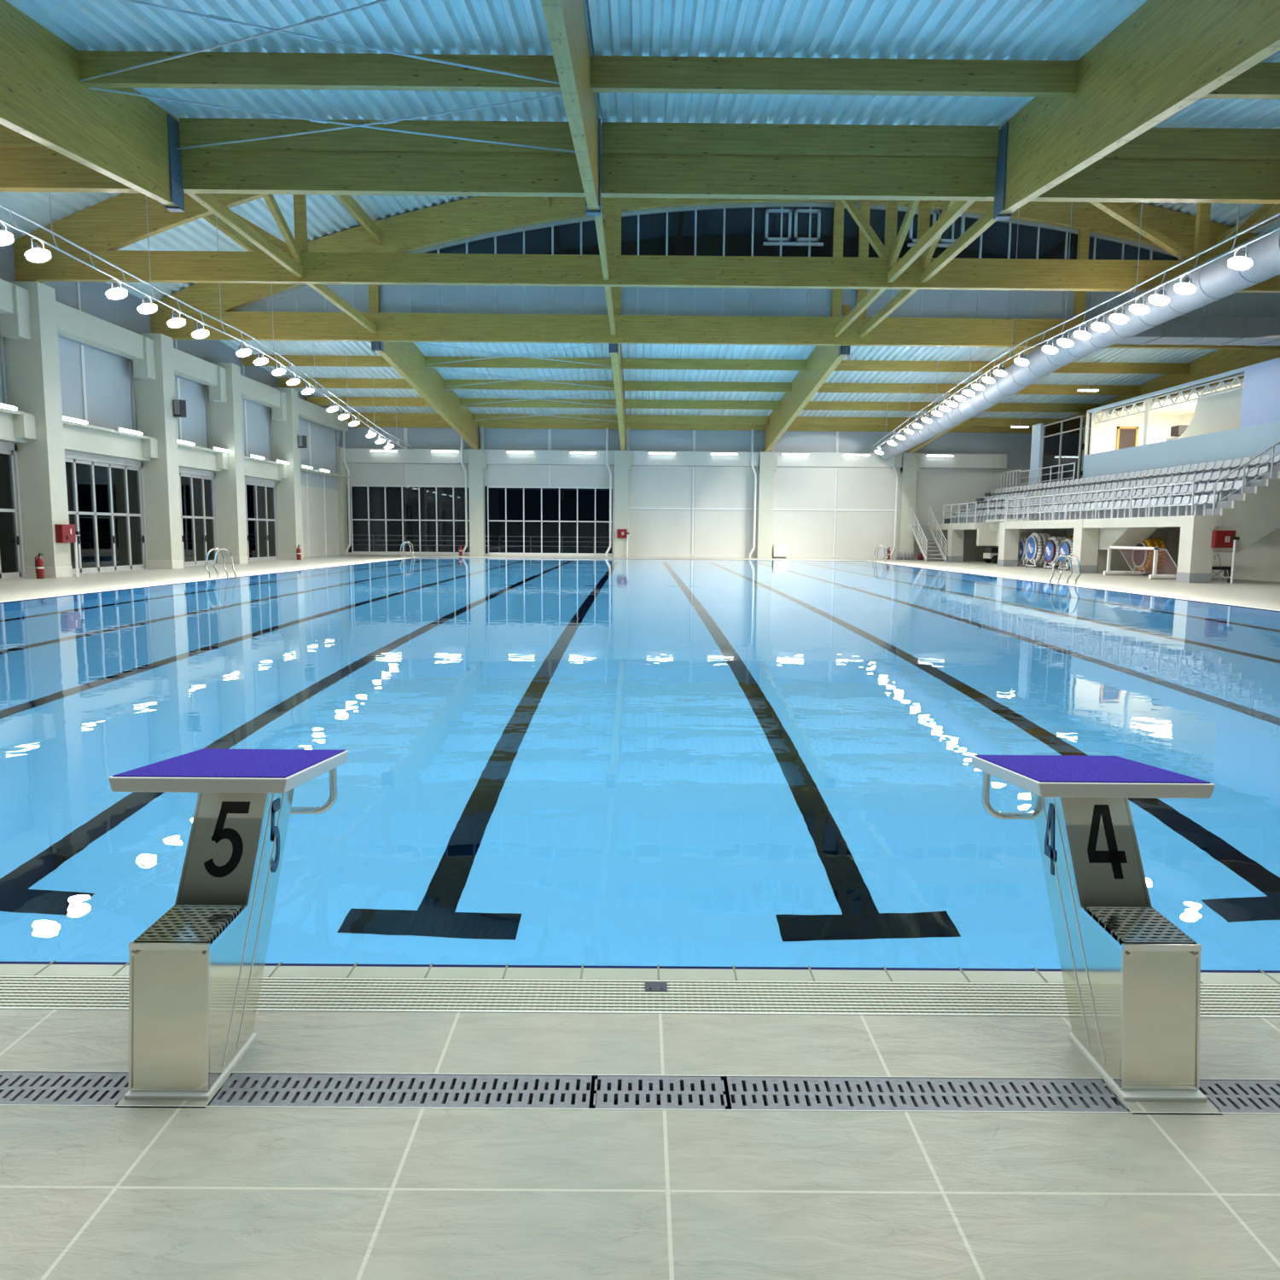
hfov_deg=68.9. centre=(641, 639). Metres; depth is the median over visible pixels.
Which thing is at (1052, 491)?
seat
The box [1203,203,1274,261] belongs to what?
brace
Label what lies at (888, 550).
fire extinguisher
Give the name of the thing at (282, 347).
ceiling
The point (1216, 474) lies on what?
seat
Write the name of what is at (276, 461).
tube light
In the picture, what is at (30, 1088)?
drain grate
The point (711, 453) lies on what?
diffuser
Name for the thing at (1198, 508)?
seat
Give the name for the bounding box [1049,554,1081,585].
pool ladder
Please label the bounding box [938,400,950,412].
floodlight
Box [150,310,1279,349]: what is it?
cross beam
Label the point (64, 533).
cabinet
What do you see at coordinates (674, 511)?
wall
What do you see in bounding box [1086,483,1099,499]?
seat
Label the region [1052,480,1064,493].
seat
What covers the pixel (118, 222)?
beam
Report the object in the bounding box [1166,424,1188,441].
equipment rack
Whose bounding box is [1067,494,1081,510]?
seat
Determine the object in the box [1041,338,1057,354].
floodlight
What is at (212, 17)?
rod
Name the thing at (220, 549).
pool ladder
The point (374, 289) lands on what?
post
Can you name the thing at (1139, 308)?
floodlight
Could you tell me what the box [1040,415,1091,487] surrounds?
glass tower
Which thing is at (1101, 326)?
floodlight
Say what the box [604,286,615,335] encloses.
brace
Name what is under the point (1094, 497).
seat
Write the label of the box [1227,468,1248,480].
seat
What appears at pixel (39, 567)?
fire extinguisher
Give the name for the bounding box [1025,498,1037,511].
seat
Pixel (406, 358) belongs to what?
roof beam
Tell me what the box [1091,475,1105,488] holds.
seat
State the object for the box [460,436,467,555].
pipe
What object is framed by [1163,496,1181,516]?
seat
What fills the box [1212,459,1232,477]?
seat
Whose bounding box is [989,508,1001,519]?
seat
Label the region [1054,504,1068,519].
seat
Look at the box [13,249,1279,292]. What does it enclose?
cross beam
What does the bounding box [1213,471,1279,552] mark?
stairs
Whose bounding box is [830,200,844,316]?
post
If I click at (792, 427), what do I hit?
roof purlin
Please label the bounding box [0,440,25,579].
door
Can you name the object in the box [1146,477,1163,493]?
seat
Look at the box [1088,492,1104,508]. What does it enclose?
seat
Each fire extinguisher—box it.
[34,552,44,578]
[296,545,301,559]
[458,543,462,555]
[886,546,890,559]
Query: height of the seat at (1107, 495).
0.720 m
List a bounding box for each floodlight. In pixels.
[0,221,15,246]
[24,238,52,263]
[105,279,128,300]
[137,294,158,314]
[167,309,186,328]
[192,321,209,339]
[236,342,252,357]
[253,351,268,366]
[272,361,286,376]
[286,372,300,385]
[302,382,314,395]
[326,401,338,413]
[337,408,349,419]
[349,415,360,426]
[366,428,376,438]
[375,434,385,444]
[384,440,394,449]
[874,446,883,454]
[886,436,896,446]
[895,430,905,440]
[903,424,913,434]
[912,418,922,429]
[920,413,931,423]
[930,405,942,416]
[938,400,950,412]
[945,395,957,407]
[953,389,965,401]
[961,384,974,396]
[971,378,984,390]
[981,371,994,383]
[992,363,1006,377]
[1013,351,1029,366]
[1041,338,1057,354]
[1056,331,1073,348]
[1072,323,1090,340]
[1090,314,1109,332]
[1108,305,1128,325]
[1128,295,1149,315]
[1147,285,1169,307]
[1172,273,1195,295]
[1226,246,1252,271]
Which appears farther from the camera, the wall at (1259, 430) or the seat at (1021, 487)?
the seat at (1021, 487)
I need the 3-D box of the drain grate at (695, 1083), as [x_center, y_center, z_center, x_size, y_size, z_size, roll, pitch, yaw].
[0.047,1.169,2.395,0.336,0.019,0.144,0,6,0]
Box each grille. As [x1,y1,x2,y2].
[173,399,180,414]
[297,435,302,446]
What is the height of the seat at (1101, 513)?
0.720 m
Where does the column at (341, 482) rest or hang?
on the floor
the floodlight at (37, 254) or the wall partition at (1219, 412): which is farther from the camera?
the wall partition at (1219, 412)
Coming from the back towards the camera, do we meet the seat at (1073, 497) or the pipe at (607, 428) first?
the pipe at (607, 428)
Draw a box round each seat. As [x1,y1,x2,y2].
[948,512,958,523]
[951,512,961,523]
[954,511,964,523]
[960,511,966,523]
[960,511,970,523]
[963,511,973,523]
[967,510,977,523]
[969,510,980,522]
[974,502,984,515]
[976,510,983,522]
[976,510,987,523]
[979,509,990,523]
[983,509,994,523]
[984,501,994,514]
[986,509,997,519]
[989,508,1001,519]
[994,488,1005,495]
[994,508,1004,519]
[997,508,1009,518]
[1000,507,1012,518]
[1001,487,1012,495]
[1005,486,1015,495]
[1005,507,1017,518]
[1008,486,1018,498]
[1009,507,1021,518]
[1012,485,1023,494]
[1012,506,1025,518]
[1015,485,1026,497]
[1018,499,1028,511]
[1018,506,1029,517]
[1019,484,1030,493]
[1021,491,1033,501]
[1021,498,1033,510]
[1022,506,1034,517]
[1023,483,1034,494]
[1025,490,1036,503]
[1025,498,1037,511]
[1026,506,1038,518]
[1027,483,1038,496]
[1029,490,1041,503]
[1029,498,1042,511]
[1030,506,1043,520]
[1031,482,1042,495]
[1033,489,1045,500]
[1034,497,1047,511]
[1035,482,1047,494]
[1038,489,1050,500]
[1038,497,1051,509]
[1039,482,1051,494]
[1041,488,1054,500]
[1041,506,1047,520]
[1043,481,1055,494]
[1043,496,1056,511]
[1043,505,1053,520]
[1044,505,1058,520]
[1047,481,1059,493]
[1047,488,1058,501]
[1047,496,1060,506]
[1049,504,1063,519]
[1051,488,1064,502]
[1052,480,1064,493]
[1053,495,1065,511]
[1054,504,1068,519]
[1056,479,1069,491]
[1056,487,1068,501]
[1057,495,1070,510]
[1058,504,1073,519]
[1060,487,1073,500]
[1061,479,1074,492]
[1062,494,1076,508]
[1064,503,1079,519]
[1065,478,1078,491]
[1065,486,1078,500]
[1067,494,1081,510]
[1070,477,1083,491]
[1070,485,1083,500]
[1070,503,1084,519]
[1072,494,1087,509]
[1075,485,1088,494]
[1075,502,1090,518]
[1076,477,1088,490]
[1077,493,1092,509]
[1080,484,1094,500]
[1081,477,1093,490]
[1082,502,1095,518]
[1083,493,1096,509]
[1086,476,1099,490]
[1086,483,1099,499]
[1087,501,1102,518]
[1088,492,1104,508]
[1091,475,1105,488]
[1091,483,1105,498]
[1093,501,1108,518]
[1094,491,1110,508]
[1096,474,1111,488]
[1096,482,1111,498]
[1099,500,1115,517]
[1100,491,1116,506]
[1101,473,1116,488]
[1102,482,1117,497]
[1105,500,1121,517]
[1106,490,1122,507]
[1107,472,1122,488]
[1108,482,1123,496]
[1113,472,1128,486]
[1113,500,1128,517]
[1114,481,1129,496]
[1114,489,1128,506]
[1118,500,1135,517]
[1119,471,1134,486]
[1119,489,1135,506]
[1120,480,1136,495]
[1125,471,1140,486]
[1125,499,1142,517]
[1126,488,1142,506]
[1127,479,1143,495]
[1131,470,1147,485]
[1132,498,1149,517]
[1133,478,1150,494]
[1133,488,1149,506]
[1138,469,1154,484]
[1139,498,1157,517]
[1140,477,1157,494]
[1140,488,1157,499]
[1145,468,1161,483]
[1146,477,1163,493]
[1146,487,1164,505]
[1147,497,1165,517]
[1152,467,1168,482]
[1154,476,1171,493]
[1154,486,1170,504]
[1154,497,1173,516]
[1158,466,1175,480]
[1161,475,1179,488]
[1162,485,1180,504]
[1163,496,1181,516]
[1165,465,1182,482]
[1169,475,1186,492]
[1170,495,1190,516]
[1171,484,1188,503]
[1172,465,1190,480]
[1176,474,1194,491]
[1177,483,1197,503]
[1179,495,1198,515]
[1180,463,1198,480]
[1184,472,1203,490]
[1186,483,1205,502]
[1187,462,1206,480]
[1187,494,1208,515]
[1192,471,1211,489]
[1194,482,1214,502]
[1196,461,1215,479]
[1196,494,1217,515]
[1200,471,1220,489]
[1203,482,1223,502]
[1204,460,1223,478]
[1210,470,1229,487]
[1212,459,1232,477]
[1212,481,1233,501]
[1218,469,1239,482]
[1221,458,1241,477]
[1221,480,1242,494]
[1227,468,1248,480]
[1230,457,1250,476]
[1237,467,1258,487]
[1239,456,1260,475]
[1246,465,1268,479]
[1249,454,1270,474]
[1259,453,1279,472]
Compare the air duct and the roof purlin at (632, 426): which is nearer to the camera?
the air duct
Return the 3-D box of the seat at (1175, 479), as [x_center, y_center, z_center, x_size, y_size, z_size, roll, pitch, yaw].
[20.260,-5.921,35.758,0.447,0.720,0.430,0,6,0]
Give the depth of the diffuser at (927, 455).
55.90 m
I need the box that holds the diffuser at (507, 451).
[506,451,533,453]
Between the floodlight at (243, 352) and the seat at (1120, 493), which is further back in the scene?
the seat at (1120, 493)
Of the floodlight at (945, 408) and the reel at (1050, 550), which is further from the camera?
the reel at (1050, 550)
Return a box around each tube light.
[0,402,17,410]
[62,415,87,424]
[116,427,142,435]
[177,439,195,445]
[211,446,230,453]
[249,453,264,459]
[275,459,289,464]
[300,465,313,469]
[318,468,329,472]
[370,449,397,452]
[431,450,458,453]
[506,450,533,453]
[569,451,596,453]
[648,452,675,454]
[710,452,738,454]
[781,453,808,455]
[843,453,870,456]
[925,454,953,457]
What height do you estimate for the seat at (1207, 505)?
0.720 m
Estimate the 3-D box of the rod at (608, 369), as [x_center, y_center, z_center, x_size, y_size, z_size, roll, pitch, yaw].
[-5.471,-12.389,44.178,9.244,0.350,0.067,3,7,23]
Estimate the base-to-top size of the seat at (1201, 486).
0.720 m
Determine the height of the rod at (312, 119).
0.245 m
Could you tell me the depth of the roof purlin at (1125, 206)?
32.84 m
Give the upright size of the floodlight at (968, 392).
0.492 m
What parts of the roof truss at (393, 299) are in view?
lighting rail, panel, lighting rail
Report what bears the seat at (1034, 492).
on the terrace
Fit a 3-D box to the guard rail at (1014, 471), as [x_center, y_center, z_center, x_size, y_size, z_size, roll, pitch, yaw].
[21.288,-9.193,54.309,0.058,1.179,3.658,0,6,0]
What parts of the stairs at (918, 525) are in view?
railing, railing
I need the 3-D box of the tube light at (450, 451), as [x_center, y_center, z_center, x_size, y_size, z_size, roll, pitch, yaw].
[-11.751,-11.290,55.890,1.600,0.130,0.169,0,6,0]
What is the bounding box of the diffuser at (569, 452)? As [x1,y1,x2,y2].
[569,452,596,453]
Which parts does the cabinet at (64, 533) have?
cabinet door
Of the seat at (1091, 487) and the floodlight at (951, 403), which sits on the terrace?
the seat at (1091, 487)
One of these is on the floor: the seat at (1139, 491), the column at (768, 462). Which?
the column at (768, 462)
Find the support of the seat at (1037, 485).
on the terrace
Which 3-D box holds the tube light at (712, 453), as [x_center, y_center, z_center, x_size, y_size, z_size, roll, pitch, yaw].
[4.979,-11.153,55.940,1.600,0.130,0.169,0,6,0]
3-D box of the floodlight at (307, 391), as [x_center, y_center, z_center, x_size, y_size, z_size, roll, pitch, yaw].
[-12.948,-9.778,36.287,0.487,0.491,0.507,0,6,0]
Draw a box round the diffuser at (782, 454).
[782,453,808,455]
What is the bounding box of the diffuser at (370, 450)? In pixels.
[370,450,397,452]
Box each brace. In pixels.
[186,193,302,277]
[232,211,290,252]
[261,194,302,263]
[307,284,376,332]
[594,202,609,279]
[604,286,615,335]
[833,289,885,337]
[840,199,890,257]
[859,289,918,337]
[887,200,919,268]
[887,200,974,282]
[919,204,996,283]
[920,200,955,269]
[1089,202,1200,261]
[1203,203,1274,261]
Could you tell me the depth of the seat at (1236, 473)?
32.16 m
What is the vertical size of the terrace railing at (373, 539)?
1.220 m
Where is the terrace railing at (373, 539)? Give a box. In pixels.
[348,535,612,552]
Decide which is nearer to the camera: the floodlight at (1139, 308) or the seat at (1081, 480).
the floodlight at (1139, 308)
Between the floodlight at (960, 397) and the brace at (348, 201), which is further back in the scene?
the floodlight at (960, 397)
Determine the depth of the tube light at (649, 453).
55.89 m
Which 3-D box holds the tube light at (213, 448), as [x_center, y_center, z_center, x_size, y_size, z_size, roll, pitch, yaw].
[-17.222,-7.801,38.285,0.169,0.130,1.350,0,6,0]
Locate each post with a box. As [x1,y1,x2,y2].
[293,194,308,251]
[368,284,379,312]
[604,197,615,255]
[611,209,621,314]
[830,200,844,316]
[856,201,870,317]
[884,200,897,257]
[917,200,930,257]
[1073,227,1089,319]
[1193,203,1211,260]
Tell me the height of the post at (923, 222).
4.184 m
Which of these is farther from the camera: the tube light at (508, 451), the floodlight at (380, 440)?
the tube light at (508, 451)
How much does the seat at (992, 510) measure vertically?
0.720 m
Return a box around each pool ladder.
[203,547,236,578]
[399,541,414,558]
[872,545,888,562]
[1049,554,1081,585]
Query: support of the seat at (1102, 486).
on the terrace
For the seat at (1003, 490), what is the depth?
54.41 m
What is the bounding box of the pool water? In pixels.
[0,557,1279,970]
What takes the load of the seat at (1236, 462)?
on the terrace
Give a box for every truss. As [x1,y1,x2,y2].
[0,192,1279,453]
[1094,372,1244,424]
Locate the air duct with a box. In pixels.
[878,225,1279,459]
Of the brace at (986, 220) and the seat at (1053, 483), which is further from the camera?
the seat at (1053, 483)
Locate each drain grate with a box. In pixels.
[0,1071,129,1105]
[207,1073,593,1108]
[593,1076,727,1109]
[724,1076,1129,1111]
[1198,1079,1279,1112]
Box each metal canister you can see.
[906,552,909,559]
[909,552,913,559]
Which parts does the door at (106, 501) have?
pane, pane, pane, pane, pane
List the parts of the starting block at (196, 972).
grab handle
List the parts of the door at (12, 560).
pane, handle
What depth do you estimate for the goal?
33.75 m
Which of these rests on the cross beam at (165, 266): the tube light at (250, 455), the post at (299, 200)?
the post at (299, 200)
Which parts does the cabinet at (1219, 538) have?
cabinet door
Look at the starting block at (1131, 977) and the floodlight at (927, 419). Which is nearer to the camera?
the starting block at (1131, 977)
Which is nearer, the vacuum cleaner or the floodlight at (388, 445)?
the vacuum cleaner
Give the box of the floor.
[0,554,1279,1279]
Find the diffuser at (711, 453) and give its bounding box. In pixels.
[710,453,738,454]
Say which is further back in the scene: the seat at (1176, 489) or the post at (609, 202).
the seat at (1176, 489)
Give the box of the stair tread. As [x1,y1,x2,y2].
[1204,465,1279,515]
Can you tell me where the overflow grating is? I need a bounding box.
[0,975,1279,1015]
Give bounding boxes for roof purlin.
[0,123,51,149]
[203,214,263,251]
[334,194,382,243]
[335,412,446,421]
[348,420,452,428]
[478,422,618,429]
[542,197,549,206]
[625,423,764,430]
[785,424,907,431]
[947,425,1032,433]
[959,418,1066,426]
[983,402,1100,413]
[1109,202,1139,220]
[1216,203,1279,244]
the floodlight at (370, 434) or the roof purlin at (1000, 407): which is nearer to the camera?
the floodlight at (370, 434)
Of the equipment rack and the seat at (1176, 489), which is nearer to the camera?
the seat at (1176, 489)
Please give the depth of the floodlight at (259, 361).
31.71 m
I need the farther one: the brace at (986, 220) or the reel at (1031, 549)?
the reel at (1031, 549)
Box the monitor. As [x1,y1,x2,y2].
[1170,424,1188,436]
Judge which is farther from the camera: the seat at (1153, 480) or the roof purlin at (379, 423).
the roof purlin at (379, 423)
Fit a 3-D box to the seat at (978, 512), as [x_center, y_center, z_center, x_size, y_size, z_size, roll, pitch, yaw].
[18.619,-6.867,52.072,0.447,0.720,0.430,0,6,0]
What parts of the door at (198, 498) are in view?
pane, pane, pane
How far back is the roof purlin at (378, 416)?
54.03 m
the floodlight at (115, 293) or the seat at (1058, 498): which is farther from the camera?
the seat at (1058, 498)
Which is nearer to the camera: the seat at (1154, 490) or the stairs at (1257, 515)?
the stairs at (1257, 515)
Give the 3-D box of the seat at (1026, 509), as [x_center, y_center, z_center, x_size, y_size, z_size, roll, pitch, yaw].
[18.633,-6.117,45.485,0.447,0.720,0.430,0,6,0]
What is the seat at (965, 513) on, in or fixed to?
on the terrace
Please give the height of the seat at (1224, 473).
0.720 m
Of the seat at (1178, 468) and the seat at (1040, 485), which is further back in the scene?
the seat at (1040, 485)
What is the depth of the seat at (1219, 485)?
31.72 m
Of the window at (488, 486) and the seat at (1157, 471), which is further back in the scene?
the window at (488, 486)
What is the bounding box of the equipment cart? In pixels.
[983,546,998,563]
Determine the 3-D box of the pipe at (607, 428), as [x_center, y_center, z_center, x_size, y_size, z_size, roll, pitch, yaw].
[-1.963,-8.885,56.278,0.392,7.690,0.358,0,6,0]
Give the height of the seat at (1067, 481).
0.720 m
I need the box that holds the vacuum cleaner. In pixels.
[1211,553,1231,582]
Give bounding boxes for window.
[349,484,469,552]
[487,485,613,554]
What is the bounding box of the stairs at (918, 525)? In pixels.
[909,506,947,561]
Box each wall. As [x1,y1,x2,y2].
[0,243,341,557]
[341,427,1066,559]
[938,527,1279,581]
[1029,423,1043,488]
[1082,357,1279,482]
[1088,378,1243,454]
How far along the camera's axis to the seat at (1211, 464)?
34.65 m
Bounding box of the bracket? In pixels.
[159,113,185,212]
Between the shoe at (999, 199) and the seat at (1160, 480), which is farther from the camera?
the seat at (1160, 480)
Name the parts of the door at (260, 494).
pane, pane, pane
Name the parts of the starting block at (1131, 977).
grab handle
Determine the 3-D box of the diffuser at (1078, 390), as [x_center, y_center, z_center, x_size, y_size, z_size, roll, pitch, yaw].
[21.040,-11.740,43.954,0.900,0.050,0.160,0,6,0]
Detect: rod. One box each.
[79,0,389,81]
[88,87,575,152]
[121,0,559,84]
[176,93,562,149]
[415,342,611,366]
[424,343,600,365]
[427,366,613,388]
[443,368,611,387]
[448,389,616,407]
[459,390,611,405]
[465,407,617,421]
[472,408,610,420]
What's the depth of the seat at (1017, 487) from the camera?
52.40 m
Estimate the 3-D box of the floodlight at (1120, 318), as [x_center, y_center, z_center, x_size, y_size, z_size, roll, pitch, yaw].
[13.064,-8.904,25.537,0.487,0.492,0.506,0,6,0]
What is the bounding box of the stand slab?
[931,515,1222,531]
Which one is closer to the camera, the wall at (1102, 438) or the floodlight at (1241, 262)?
the floodlight at (1241, 262)
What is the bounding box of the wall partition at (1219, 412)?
[1178,384,1243,438]
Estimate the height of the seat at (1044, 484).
0.720 m
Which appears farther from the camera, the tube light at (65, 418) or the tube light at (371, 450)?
the tube light at (371, 450)
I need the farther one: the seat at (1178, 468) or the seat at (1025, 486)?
the seat at (1025, 486)
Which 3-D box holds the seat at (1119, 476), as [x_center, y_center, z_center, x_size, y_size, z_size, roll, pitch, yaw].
[20.952,-7.008,41.282,0.447,0.720,0.430,0,6,0]
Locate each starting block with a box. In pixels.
[108,748,349,1099]
[971,754,1215,1101]
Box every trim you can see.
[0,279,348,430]
[0,408,349,480]
[0,557,1279,1018]
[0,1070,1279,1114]
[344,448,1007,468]
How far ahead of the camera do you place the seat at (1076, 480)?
45.29 m
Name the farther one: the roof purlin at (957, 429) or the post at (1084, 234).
the roof purlin at (957, 429)
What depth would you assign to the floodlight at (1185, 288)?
22.41 m
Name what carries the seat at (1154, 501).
on the terrace
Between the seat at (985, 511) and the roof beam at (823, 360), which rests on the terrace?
the seat at (985, 511)
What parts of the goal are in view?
post, post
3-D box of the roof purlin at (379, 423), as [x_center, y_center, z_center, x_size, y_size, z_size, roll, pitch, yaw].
[-13.988,-12.971,55.970,7.940,0.450,0.180,0,6,0]
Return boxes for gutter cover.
[0,557,1279,610]
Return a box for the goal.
[1103,546,1177,579]
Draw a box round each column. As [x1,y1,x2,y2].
[0,281,72,577]
[131,332,184,569]
[206,362,248,564]
[269,387,303,559]
[337,446,348,554]
[468,426,487,556]
[613,427,632,557]
[756,445,777,558]
[896,450,920,559]
[946,523,964,561]
[997,522,1019,566]
[1071,519,1099,573]
[1142,397,1152,445]
[1175,516,1215,582]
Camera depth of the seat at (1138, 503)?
35.33 m
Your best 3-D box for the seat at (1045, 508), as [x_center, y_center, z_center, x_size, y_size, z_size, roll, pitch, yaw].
[18.637,-5.886,43.458,0.447,0.720,0.430,0,6,0]
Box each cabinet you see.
[54,523,80,576]
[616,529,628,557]
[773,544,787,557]
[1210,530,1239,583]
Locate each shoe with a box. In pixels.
[371,341,383,352]
[585,117,601,215]
[609,343,618,354]
[838,345,849,356]
[993,122,1016,220]
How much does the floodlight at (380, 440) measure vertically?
0.491 m
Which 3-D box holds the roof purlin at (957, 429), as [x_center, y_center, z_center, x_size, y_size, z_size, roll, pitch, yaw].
[22.071,-12.677,56.078,11.620,0.450,0.180,0,6,0]
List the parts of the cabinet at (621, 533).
cabinet door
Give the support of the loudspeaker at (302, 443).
attached to the column at (284, 419)
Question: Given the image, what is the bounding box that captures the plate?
[645,982,667,991]
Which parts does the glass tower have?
panel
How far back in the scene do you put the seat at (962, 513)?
54.58 m
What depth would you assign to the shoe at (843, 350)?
34.69 m
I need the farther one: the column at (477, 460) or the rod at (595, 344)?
the column at (477, 460)
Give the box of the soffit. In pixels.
[995,527,1157,549]
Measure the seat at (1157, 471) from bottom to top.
0.720 m
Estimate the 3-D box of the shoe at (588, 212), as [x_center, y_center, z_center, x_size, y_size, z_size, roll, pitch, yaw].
[-0.994,-9.848,19.425,0.300,1.800,0.520,0,6,0]
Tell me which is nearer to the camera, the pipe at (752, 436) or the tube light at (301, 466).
the tube light at (301, 466)
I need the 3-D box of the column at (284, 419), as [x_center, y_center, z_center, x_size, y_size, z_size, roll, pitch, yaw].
[-17.540,-8.120,45.877,1.115,8.300,1.460,0,6,0]
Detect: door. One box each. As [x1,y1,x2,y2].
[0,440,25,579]
[64,450,148,574]
[178,466,219,566]
[244,476,279,561]
[1115,426,1138,449]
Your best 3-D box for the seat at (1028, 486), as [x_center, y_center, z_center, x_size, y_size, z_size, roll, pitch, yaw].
[20.933,-8.104,50.910,0.447,0.720,0.430,0,6,0]
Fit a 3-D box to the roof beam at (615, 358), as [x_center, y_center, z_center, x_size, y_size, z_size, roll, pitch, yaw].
[-1.054,-11.917,45.398,0.260,3.571,21.500,0,6,0]
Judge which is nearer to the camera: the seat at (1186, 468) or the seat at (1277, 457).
the seat at (1277, 457)
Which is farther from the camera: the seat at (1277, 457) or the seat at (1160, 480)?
the seat at (1160, 480)
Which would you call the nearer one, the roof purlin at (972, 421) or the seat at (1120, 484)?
the seat at (1120, 484)
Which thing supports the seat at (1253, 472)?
on the terrace
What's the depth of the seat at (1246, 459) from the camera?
32.64 m
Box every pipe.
[343,430,351,554]
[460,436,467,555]
[605,427,611,556]
[748,429,756,558]
[890,430,898,558]
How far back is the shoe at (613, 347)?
34.65 m
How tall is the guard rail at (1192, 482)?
1.079 m
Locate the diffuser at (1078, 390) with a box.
[1077,389,1098,391]
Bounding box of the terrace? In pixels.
[987,462,1276,523]
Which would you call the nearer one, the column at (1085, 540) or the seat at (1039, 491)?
the column at (1085, 540)
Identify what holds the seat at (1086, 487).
on the terrace
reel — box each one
[1018,536,1041,566]
[1024,532,1052,567]
[1043,536,1070,569]
[1058,538,1073,570]
[1132,537,1167,575]
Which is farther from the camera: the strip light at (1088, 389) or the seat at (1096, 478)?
the strip light at (1088, 389)
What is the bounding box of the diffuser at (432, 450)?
[431,450,458,452]
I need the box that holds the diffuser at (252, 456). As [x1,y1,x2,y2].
[250,454,264,459]
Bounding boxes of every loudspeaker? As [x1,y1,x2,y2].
[173,399,186,439]
[297,435,307,459]
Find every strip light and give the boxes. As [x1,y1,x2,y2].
[1010,415,1029,427]
[1076,372,1099,391]
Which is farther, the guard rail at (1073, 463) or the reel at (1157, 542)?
the guard rail at (1073, 463)
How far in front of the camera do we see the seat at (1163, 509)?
33.30 m
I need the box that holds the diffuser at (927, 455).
[926,454,953,456]
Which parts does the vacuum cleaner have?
handle, frame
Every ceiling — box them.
[0,192,1279,302]
[5,0,1279,128]
[219,340,1220,418]
[1115,315,1279,346]
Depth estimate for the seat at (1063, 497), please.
43.37 m
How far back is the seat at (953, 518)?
55.59 m
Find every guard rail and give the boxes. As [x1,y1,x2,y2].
[942,501,977,523]
[986,494,1025,519]
[994,469,1020,492]
[1005,481,1195,521]
[1018,462,1075,487]
[1211,441,1279,515]
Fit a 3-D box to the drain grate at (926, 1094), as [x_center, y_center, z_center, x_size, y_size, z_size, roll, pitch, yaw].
[0.721,1.175,2.397,1.003,0.019,0.144,0,6,0]
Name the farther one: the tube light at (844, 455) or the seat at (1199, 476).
the tube light at (844, 455)
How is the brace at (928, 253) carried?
attached to the cross beam at (165, 266)
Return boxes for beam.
[0,0,177,206]
[0,148,1279,203]
[13,192,262,283]
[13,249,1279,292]
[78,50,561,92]
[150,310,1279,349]
[151,196,1258,311]
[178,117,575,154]
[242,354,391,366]
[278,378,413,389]
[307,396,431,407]
[376,341,478,448]
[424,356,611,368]
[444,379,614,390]
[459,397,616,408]
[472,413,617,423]
[541,0,599,210]
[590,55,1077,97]
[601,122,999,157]
[610,343,625,450]
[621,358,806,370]
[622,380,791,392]
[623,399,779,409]
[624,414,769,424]
[763,304,849,451]
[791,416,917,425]
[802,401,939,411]
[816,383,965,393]
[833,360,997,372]
[906,347,1038,453]
[998,0,1279,215]
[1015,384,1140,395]
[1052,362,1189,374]
[1067,349,1279,425]
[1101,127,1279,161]
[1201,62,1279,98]
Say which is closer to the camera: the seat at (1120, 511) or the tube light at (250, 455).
the seat at (1120, 511)
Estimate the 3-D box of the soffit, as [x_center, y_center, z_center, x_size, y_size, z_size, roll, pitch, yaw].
[19.094,-4.696,42.185,1.458,1.050,14.325,1,6,1]
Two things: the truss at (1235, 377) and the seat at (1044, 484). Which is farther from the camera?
the seat at (1044, 484)
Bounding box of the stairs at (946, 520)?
[943,492,991,523]
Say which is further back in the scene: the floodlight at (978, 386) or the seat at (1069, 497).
the seat at (1069, 497)

